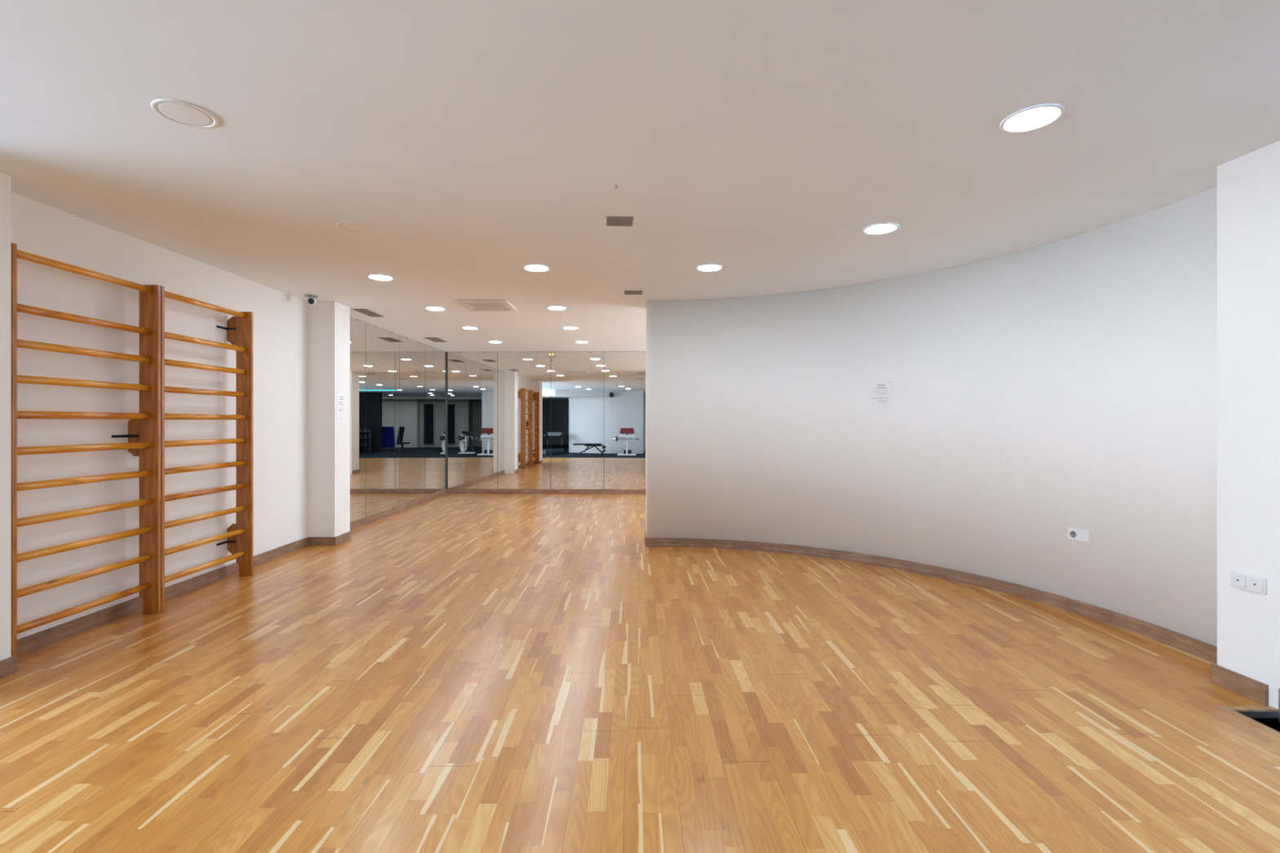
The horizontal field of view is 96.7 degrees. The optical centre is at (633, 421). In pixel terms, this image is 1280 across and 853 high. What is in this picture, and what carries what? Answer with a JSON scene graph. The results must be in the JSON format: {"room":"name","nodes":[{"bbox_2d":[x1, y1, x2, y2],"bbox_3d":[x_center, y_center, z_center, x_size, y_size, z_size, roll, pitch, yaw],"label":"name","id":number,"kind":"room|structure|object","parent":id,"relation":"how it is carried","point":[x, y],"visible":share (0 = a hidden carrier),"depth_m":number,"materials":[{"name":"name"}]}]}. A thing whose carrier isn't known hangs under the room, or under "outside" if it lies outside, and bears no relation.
{"room":"fitness studio","nodes":[
{"label":"fitness studio","id":0,"kind":"room"},
{"bbox_2d":[0,172,11,660],"bbox_3d":[-3.447,0.017,2.825,0.225,2.667,0.450,0,0,0],"label":"wall","id":1,"kind":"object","parent":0,"point":[5,180],"visible":1,"depth_m":3.02,"materials":[{"name":"white paint"}]},
{"bbox_2d":[0,655,17,679],"bbox_3d":[-3.439,1.304,2.833,0.241,0.092,0.466,0,0,0],"label":"baseboard","id":2,"kind":"object","parent":1,"relation":"attached to","point":[8,666],"visible":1,"depth_m":3.02,"materials":[{"name":"brown wood"}]},
{"bbox_2d":[11,191,307,639],"bbox_3d":[-3.655,0.017,6.850,0.190,2.667,8.500,0,0,0],"label":"wall","id":3,"kind":"structure","parent":0,"point":[280,319],"depth_m":3.98,"materials":[{"name":"white paint"}]},
{"bbox_2d":[11,242,160,655],"bbox_3d":[-3.452,0.192,3.545,0.214,2.315,0.966,0,0,0],"label":"wall bars","id":4,"kind":"object","parent":3,"relation":"attached to","point":[144,436],"visible":0.82,"depth_m":3.65,"materials":[{"name":"brown wood"}]},
{"bbox_2d":[17,531,351,656],"bbox_3d":[-3.402,1.304,4.806,0.316,0.092,3.479,0,0,0],"label":"baseboard","id":5,"kind":"structure","parent":3,"relation":"attached to","point":[40,639],"depth_m":4.06,"materials":[{"name":"brown wood"}]},
{"bbox_2d":[160,285,253,612],"bbox_3d":[-3.452,0.192,4.520,0.214,2.315,0.972,0,0,0],"label":"wall bars","id":6,"kind":"object","parent":3,"relation":"attached to","point":[239,535],"visible":0.77,"depth_m":4.76,"materials":[{"name":"brown wood"}]},
{"bbox_2d":[307,301,350,537],"bbox_3d":[-3.410,0.017,6.378,0.300,2.667,0.335,0,0,0],"label":"pillar","id":7,"kind":"structure","parent":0,"point":[328,322],"depth_m":6.21,"materials":[{"name":"white paint"}]},
{"bbox_2d":[336,393,346,420],"bbox_3d":[-3.258,-0.164,6.345,0.003,0.297,0.210,0,0,0],"label":"printed notice","id":8,"kind":"object","parent":7,"relation":"attached to","point":[340,398],"visible":1,"depth_m":6.33,"materials":[{"name":"white paper"}]},
{"bbox_2d":[595,351,645,351],"bbox_3d":[0.370,0.017,10.814,7.860,2.667,0.572,0,0,0],"label":"wall","id":9,"kind":"structure","parent":0,"point":[596,351],"depth_m":10.62,"materials":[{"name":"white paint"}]},
{"bbox_2d":[446,351,447,488],"bbox_3d":[-3.503,-0.026,10.671,0.009,2.569,0.014,0,0,0],"label":"trim","id":10,"kind":"structure","parent":9,"relation":"attached to","point":[446,352],"depth_m":10.68,"materials":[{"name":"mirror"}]},
{"bbox_2d":[448,351,497,488],"bbox_3d":[-3.016,-0.027,10.671,0.938,2.568,0.008,0,0,1],"label":"mirror panel","id":11,"kind":"object","parent":9,"relation":"attached to","point":[472,375],"visible":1,"depth_m":10.67,"materials":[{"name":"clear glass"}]},
{"bbox_2d":[445,351,551,488],"bbox_3d":[-1.550,-0.026,10.648,4.000,2.569,0.003,0,0,1],"label":"trim","id":12,"kind":"structure","parent":9,"relation":"attached to","point":[446,352],"depth_m":10.69,"materials":[{"name":"grey metal"}]},
{"bbox_2d":[497,351,550,488],"bbox_3d":[-2.044,-0.027,10.650,0.991,2.568,0.008,0,0,1],"label":"mirror panel","id":13,"kind":"object","parent":9,"relation":"attached to","point":[523,377],"visible":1,"depth_m":10.65,"materials":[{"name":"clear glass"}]},
{"bbox_2d":[447,488,645,494],"bbox_3d":[0.403,1.304,10.595,7.796,0.092,0.026,0,0,1],"label":"baseboard","id":14,"kind":"structure","parent":9,"relation":"attached to","point":[614,491],"depth_m":10.62,"materials":[{"name":"brown wood"}]},
{"bbox_2d":[551,351,604,488],"bbox_3d":[-1.047,-0.027,10.630,0.990,2.568,0.008,0,0,1],"label":"mirror panel","id":15,"kind":"object","parent":9,"relation":"attached to","point":[577,378],"visible":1,"depth_m":10.63,"materials":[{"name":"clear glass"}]},
{"bbox_2d":[546,351,556,361],"bbox_3d":[-1.530,-1.214,10.617,0.200,0.173,0.037,0,0,0],"label":"light","id":16,"kind":"object","parent":15,"relation":"attached to","point":[548,353],"visible":1,"depth_m":10.61,"materials":[{"name":"grey plastic"}]},
{"bbox_2d":[604,351,645,488],"bbox_3d":[-0.050,-0.027,10.609,0.990,2.568,0.008,0,0,1],"label":"mirror panel","id":17,"kind":"object","parent":9,"relation":"attached to","point":[624,372],"visible":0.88,"depth_m":10.61,"materials":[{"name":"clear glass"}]},
{"bbox_2d":[0,493,1279,852],"bbox_3d":[0.275,1.370,5.450,8.050,0.040,11.000,0,0,0],"label":"floor","id":18,"kind":"structure","parent":0,"point":[456,673],"depth_m":2.67,"materials":[{"name":"brown wood"}]},
{"bbox_2d":[1216,706,1279,737],"bbox_3d":[3.530,1.363,1.321,1.540,0.033,2.743,0,0,0],"label":"trim","id":19,"kind":"structure","parent":18,"relation":"on","point":[1232,710],"depth_m":2.65,"materials":[{"name":"brown wood"}]},
{"bbox_2d":[1251,718,1279,732],"bbox_3d":[3.560,2.087,2.348,1.480,1.106,1.225,0,0,0],"label":"staircase","id":20,"kind":"structure","parent":18,"relation":"in","point":[1273,723],"depth_m":2.91,"materials":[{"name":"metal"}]},
{"bbox_2d":[0,0,1279,351],"bbox_3d":[1.000,-1.377,-0.550,15.600,0.120,23.500,0,0,0],"label":"ceiling","id":21,"kind":"structure","parent":0,"point":[479,142],"depth_m":2.63,"materials":[{"name":"white paint"}]},
{"bbox_2d":[150,98,218,128],"bbox_3d":[-1.912,-1.313,2.430,0.230,0.006,0.230,0,0,0],"label":"recessed light","id":22,"kind":"object","parent":21,"relation":"in","point":[183,113],"visible":1,"depth_m":2.42,"materials":[{"name":"white plastic"}]},
{"bbox_2d":[156,102,213,125],"bbox_3d":[-1.912,-1.314,2.430,0.191,0.003,0.191,0,0,0],"label":"diffuser","id":23,"kind":"object","parent":22,"relation":"attached to","point":[185,113],"depth_m":2.42,"materials":[{"name":"white plastic"}]},
{"bbox_2d":[304,294,318,305],"bbox_3d":[-3.360,-1.264,5.930,0.128,0.104,0.128,0,0,0],"label":"security camera","id":24,"kind":"object","parent":21,"relation":"attached to","point":[311,300],"visible":1,"depth_m":5.90,"materials":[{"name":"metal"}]},
{"bbox_2d":[336,220,373,232],"bbox_3d":[-1.874,-1.313,3.834,0.230,0.006,0.230,0,0,0],"label":"recessed light","id":25,"kind":"object","parent":21,"relation":"in","point":[348,225],"visible":1,"depth_m":3.82,"materials":[{"name":"white plastic"}]},
{"bbox_2d":[339,222,370,231],"bbox_3d":[-1.874,-1.314,3.834,0.191,0.003,0.191,0,0,0],"label":"diffuser","id":26,"kind":"object","parent":25,"relation":"attached to","point":[348,226],"depth_m":3.82,"materials":[{"name":"white plastic"}]},
{"bbox_2d":[351,308,383,316],"bbox_3d":[-3.195,-1.314,6.860,0.165,0.006,0.470,0,0,0],"label":"ceiling vent","id":27,"kind":"object","parent":21,"relation":"in","point":[364,311],"visible":1,"depth_m":6.83,"materials":[{"name":"black plastic"}]},
{"bbox_2d":[366,274,394,280],"bbox_3d":[-2.300,-1.311,5.177,0.230,0.011,0.230,0,0,0],"label":"recessed light","id":28,"kind":"object","parent":21,"relation":"in","point":[375,277],"visible":1,"depth_m":5.16,"materials":[{"name":"white"}]},
{"bbox_2d":[368,275,391,279],"bbox_3d":[-2.300,-1.310,5.177,0.191,0.010,0.191,0,0,0],"label":"diffuser","id":29,"kind":"object","parent":28,"relation":"attached to","point":[372,277],"depth_m":5.16,"materials":[{"name":"white plastic"}]},
{"bbox_2d":[424,306,445,311],"bbox_3d":[-2.300,-1.311,6.608,0.230,0.011,0.230,0,0,0],"label":"recessed light","id":30,"kind":"object","parent":21,"relation":"in","point":[433,308],"visible":1,"depth_m":6.58,"materials":[{"name":"white"}]},
{"bbox_2d":[424,337,446,342],"bbox_3d":[-3.160,-1.314,9.100,0.200,0.006,0.470,0,0,0],"label":"ceiling vent","id":31,"kind":"object","parent":21,"relation":"in","point":[433,339],"visible":1,"depth_m":9.08,"materials":[{"name":"black plastic"}]},
{"bbox_2d":[462,326,478,329],"bbox_3d":[-2.285,-1.311,7.967,0.230,0.011,0.230,0,0,0],"label":"recessed light","id":32,"kind":"object","parent":21,"relation":"in","point":[463,327],"visible":1,"depth_m":7.93,"materials":[{"name":"white"}]},
{"bbox_2d":[462,327,477,329],"bbox_3d":[-2.285,-1.310,7.967,0.191,0.010,0.191,0,0,0],"label":"diffuser","id":33,"kind":"object","parent":32,"relation":"attached to","point":[468,328],"depth_m":7.96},
{"bbox_2d":[455,299,516,311],"bbox_3d":[-1.640,-1.307,6.400,0.550,0.020,0.550,0,0,0],"label":"air conditioner","id":34,"kind":"object","parent":21,"relation":"attached to","point":[470,304],"visible":1,"depth_m":6.33,"materials":[{"name":"white plastic"}]},
{"bbox_2d":[468,302,505,309],"bbox_3d":[-1.640,-1.306,6.400,0.330,0.017,0.330,0,0,0],"label":"grille","id":35,"kind":"object","parent":34,"relation":"attached to","point":[474,305],"depth_m":6.37,"materials":[{"name":"plastic"}]},
{"bbox_2d":[488,341,502,342],"bbox_3d":[-2.275,-1.311,9.360,0.230,0.011,0.230,0,0,0],"label":"recessed light","id":36,"kind":"object","parent":21,"relation":"in","point":[488,341],"visible":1,"depth_m":9.33,"materials":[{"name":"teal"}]},
{"bbox_2d":[523,264,550,271],"bbox_3d":[-0.827,-1.311,4.863,0.230,0.011,0.230,0,0,0],"label":"recessed light","id":37,"kind":"object","parent":21,"relation":"in","point":[533,268],"visible":1,"depth_m":4.83,"materials":[{"name":"white"}]},
{"bbox_2d":[525,265,547,271],"bbox_3d":[-0.827,-1.310,4.863,0.191,0.010,0.191,0,0,0],"label":"diffuser","id":38,"kind":"object","parent":37,"relation":"attached to","point":[529,268],"depth_m":4.83,"materials":[{"name":"white plastic"}]},
{"bbox_2d":[546,306,566,310],"bbox_3d":[-0.886,-1.311,6.570,0.230,0.011,0.230,0,0,0],"label":"recessed light","id":39,"kind":"object","parent":21,"relation":"in","point":[552,308],"visible":1,"depth_m":6.54,"materials":[{"name":"white"}]},
{"bbox_2d":[548,306,564,310],"bbox_3d":[-0.886,-1.310,6.570,0.191,0.010,0.191,0,0,0],"label":"diffuser","id":40,"kind":"object","parent":39,"relation":"attached to","point":[549,308],"depth_m":6.55,"materials":[{"name":"white plastic"}]},
{"bbox_2d":[562,326,578,329],"bbox_3d":[-0.878,-1.311,7.967,0.230,0.011,0.230,0,0,0],"label":"recessed light","id":41,"kind":"object","parent":21,"relation":"in","point":[564,327],"visible":1,"depth_m":7.93,"materials":[{"name":"white"}]},
{"bbox_2d":[564,327,577,329],"bbox_3d":[-0.878,-1.310,7.967,0.191,0.010,0.191,0,0,0],"label":"diffuser","id":42,"kind":"object","parent":41,"relation":"attached to","point":[568,328],"depth_m":7.96,"materials":[{"name":"white plastic"}]},
{"bbox_2d":[574,341,588,342],"bbox_3d":[-0.850,-1.311,9.360,0.230,0.011,0.230,0,0,0],"label":"recessed light","id":43,"kind":"object","parent":21,"relation":"in","point":[575,341],"visible":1,"depth_m":9.32,"materials":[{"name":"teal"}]},
{"bbox_2d":[606,216,633,226],"bbox_3d":[-0.090,-1.314,3.725,0.172,0.006,0.165,0,0,-3],"label":"ceiling vent","id":44,"kind":"object","parent":21,"relation":"in","point":[611,220],"visible":1,"depth_m":3.71,"materials":[{"name":"black plastic"}]},
{"bbox_2d":[624,290,642,294],"bbox_3d":[0.000,-1.314,5.780,0.185,0.006,0.155,0,0,0],"label":"ceiling vent","id":45,"kind":"object","parent":21,"relation":"in","point":[626,292],"visible":1,"depth_m":5.77,"materials":[{"name":"black plastic"}]},
{"bbox_2d":[695,263,723,271],"bbox_3d":[0.649,-1.311,4.853,0.230,0.011,0.230,0,0,0],"label":"recessed light","id":46,"kind":"object","parent":21,"relation":"in","point":[708,267],"visible":1,"depth_m":4.83,"materials":[{"name":"white"}]},
{"bbox_2d":[697,265,720,271],"bbox_3d":[0.649,-1.310,4.853,0.191,0.010,0.191,0,0,0],"label":"diffuser","id":47,"kind":"object","parent":46,"relation":"attached to","point":[700,268],"depth_m":4.83,"materials":[{"name":"white plastic"}]},
{"bbox_2d":[862,222,899,235],"bbox_3d":[1.685,-1.311,3.874,0.230,0.011,0.230,0,0,0],"label":"recessed light","id":48,"kind":"object","parent":21,"relation":"in","point":[882,228],"visible":1,"depth_m":3.85,"materials":[{"name":"white"}]},
{"bbox_2d":[865,224,896,233],"bbox_3d":[1.685,-1.310,3.874,0.191,0.010,0.191,0,0,0],"label":"diffuser","id":49,"kind":"object","parent":48,"relation":"attached to","point":[873,228],"depth_m":3.85,"materials":[{"name":"white plastic"}]},
{"bbox_2d":[1000,103,1064,133],"bbox_3d":[1.728,-1.311,2.469,0.230,0.011,0.230,0,0,0],"label":"recessed light","id":50,"kind":"object","parent":21,"relation":"in","point":[1037,117],"visible":1,"depth_m":2.45,"materials":[{"name":"white"}]},
{"bbox_2d":[1004,106,1058,130],"bbox_3d":[1.728,-1.310,2.469,0.191,0.010,0.191,0,0,0],"label":"diffuser","id":51,"kind":"object","parent":50,"relation":"attached to","point":[1030,118],"depth_m":2.45,"materials":[{"name":"white plastic"}]},
{"bbox_2d":[645,186,1217,646],"bbox_3d":[2.223,0.017,4.750,4.155,2.667,3.640,0,0,0],"label":"wall","id":52,"kind":"structure","parent":0,"point":[1039,393],"depth_m":4.63,"materials":[{"name":"white paint"}]},
{"bbox_2d":[868,381,891,413],"bbox_3d":[2.308,-0.226,5.318,0.210,0.300,0.005,0,0,43],"label":"notice","id":53,"kind":"object","parent":52,"relation":"attached to","point":[879,393],"visible":1,"depth_m":5.32,"materials":[{"name":"white paper"}]},
{"bbox_2d":[644,530,1217,664],"bbox_3d":[1.946,1.304,4.991,0.998,0.092,4.796,0,0,-44],"label":"baseboard","id":54,"kind":"structure","parent":52,"relation":"attached to","point":[1198,648],"depth_m":4.60,"materials":[{"name":"brown wood"}]},
{"bbox_2d":[1067,527,1091,542],"bbox_3d":[3.125,0.795,3.987,0.016,0.081,0.152,0,0,-17],"label":"wall socket","id":55,"kind":"object","parent":52,"relation":"attached to","point":[1073,534],"visible":1,"depth_m":3.98,"materials":[{"name":"white plastic"}]},
{"bbox_2d":[1217,140,1279,709],"bbox_3d":[3.653,0.017,2.565,1.295,2.667,0.730,0,0,0],"label":"wall","id":56,"kind":"structure","parent":0,"point":[1248,185],"depth_m":2.78,"materials":[{"name":"white paint"}]},
{"bbox_2d":[1210,663,1268,706],"bbox_3d":[3.003,1.300,2.822,0.016,0.100,0.246,0,0,-3],"label":"baseboard","id":57,"kind":"structure","parent":56,"relation":"attached to","point":[1255,691],"depth_m":2.81,"materials":[{"name":"brown wood"}]},
{"bbox_2d":[1230,570,1266,595],"bbox_3d":[3.004,0.785,2.781,0.018,0.081,0.152,0,0,-3],"label":"wall socket","id":58,"kind":"object","parent":56,"relation":"attached to","point":[1248,582],"visible":1,"depth_m":2.77,"materials":[{"name":"white plastic"}]},
{"bbox_2d":[1235,711,1278,718],"bbox_3d":[3.553,1.369,1.305,1.494,0.031,2.710,0,0,0],"label":"trim","id":59,"kind":"structure","parent":56,"relation":"attached to","point":[1251,714],"depth_m":2.65,"materials":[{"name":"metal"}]},
{"bbox_2d":[1278,688,1279,722],"bbox_3d":[3.029,1.323,2.428,0.010,0.155,0.456,0,0,-3],"label":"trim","id":60,"kind":"structure","parent":56,"relation":"attached to","point":[1278,688],"depth_m":2.65,"materials":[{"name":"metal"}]},
{"bbox_3d":[-3.541,0.017,8.617,0.038,2.667,4.145,0,0,0],"label":"wall","id":61,"kind":"structure","parent":0,"visible":0},
{"bbox_2d":[350,316,365,522],"bbox_3d":[-3.540,-0.027,7.035,0.008,2.568,0.943,0,0,0],"label":"mirror panel","id":62,"kind":"object","parent":61,"relation":"attached to","point":[357,327],"visible":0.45,"depth_m":7.28,"materials":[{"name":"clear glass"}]},
{"bbox_2d":[365,322,399,516],"bbox_3d":[-3.532,-0.027,8.045,0.008,2.568,1.063,0,0,0],"label":"mirror panel","id":63,"kind":"object","parent":61,"relation":"attached to","point":[382,345],"visible":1,"depth_m":8.01,"materials":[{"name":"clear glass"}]},
{"bbox_2d":[350,488,447,529],"bbox_3d":[-3.525,1.304,8.605,0.028,0.092,4.120,0,0,0],"label":"baseboard","id":64,"kind":"structure","parent":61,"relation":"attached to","point":[373,517],"depth_m":8.34,"materials":[{"name":"brown wood"}]},
{"bbox_2d":[399,334,425,505],"bbox_3d":[-3.524,-0.027,9.095,0.008,2.568,1.023,0,0,0],"label":"mirror panel","id":65,"kind":"object","parent":61,"relation":"attached to","point":[411,353],"visible":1,"depth_m":9.01,"materials":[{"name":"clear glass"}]},
{"bbox_2d":[425,344,445,496],"bbox_3d":[-3.516,-0.027,10.127,0.008,2.568,1.028,0,0,0],"label":"mirror panel","id":66,"kind":"object","parent":61,"relation":"attached to","point":[435,358],"visible":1,"depth_m":10.10,"materials":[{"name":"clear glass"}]}
]}

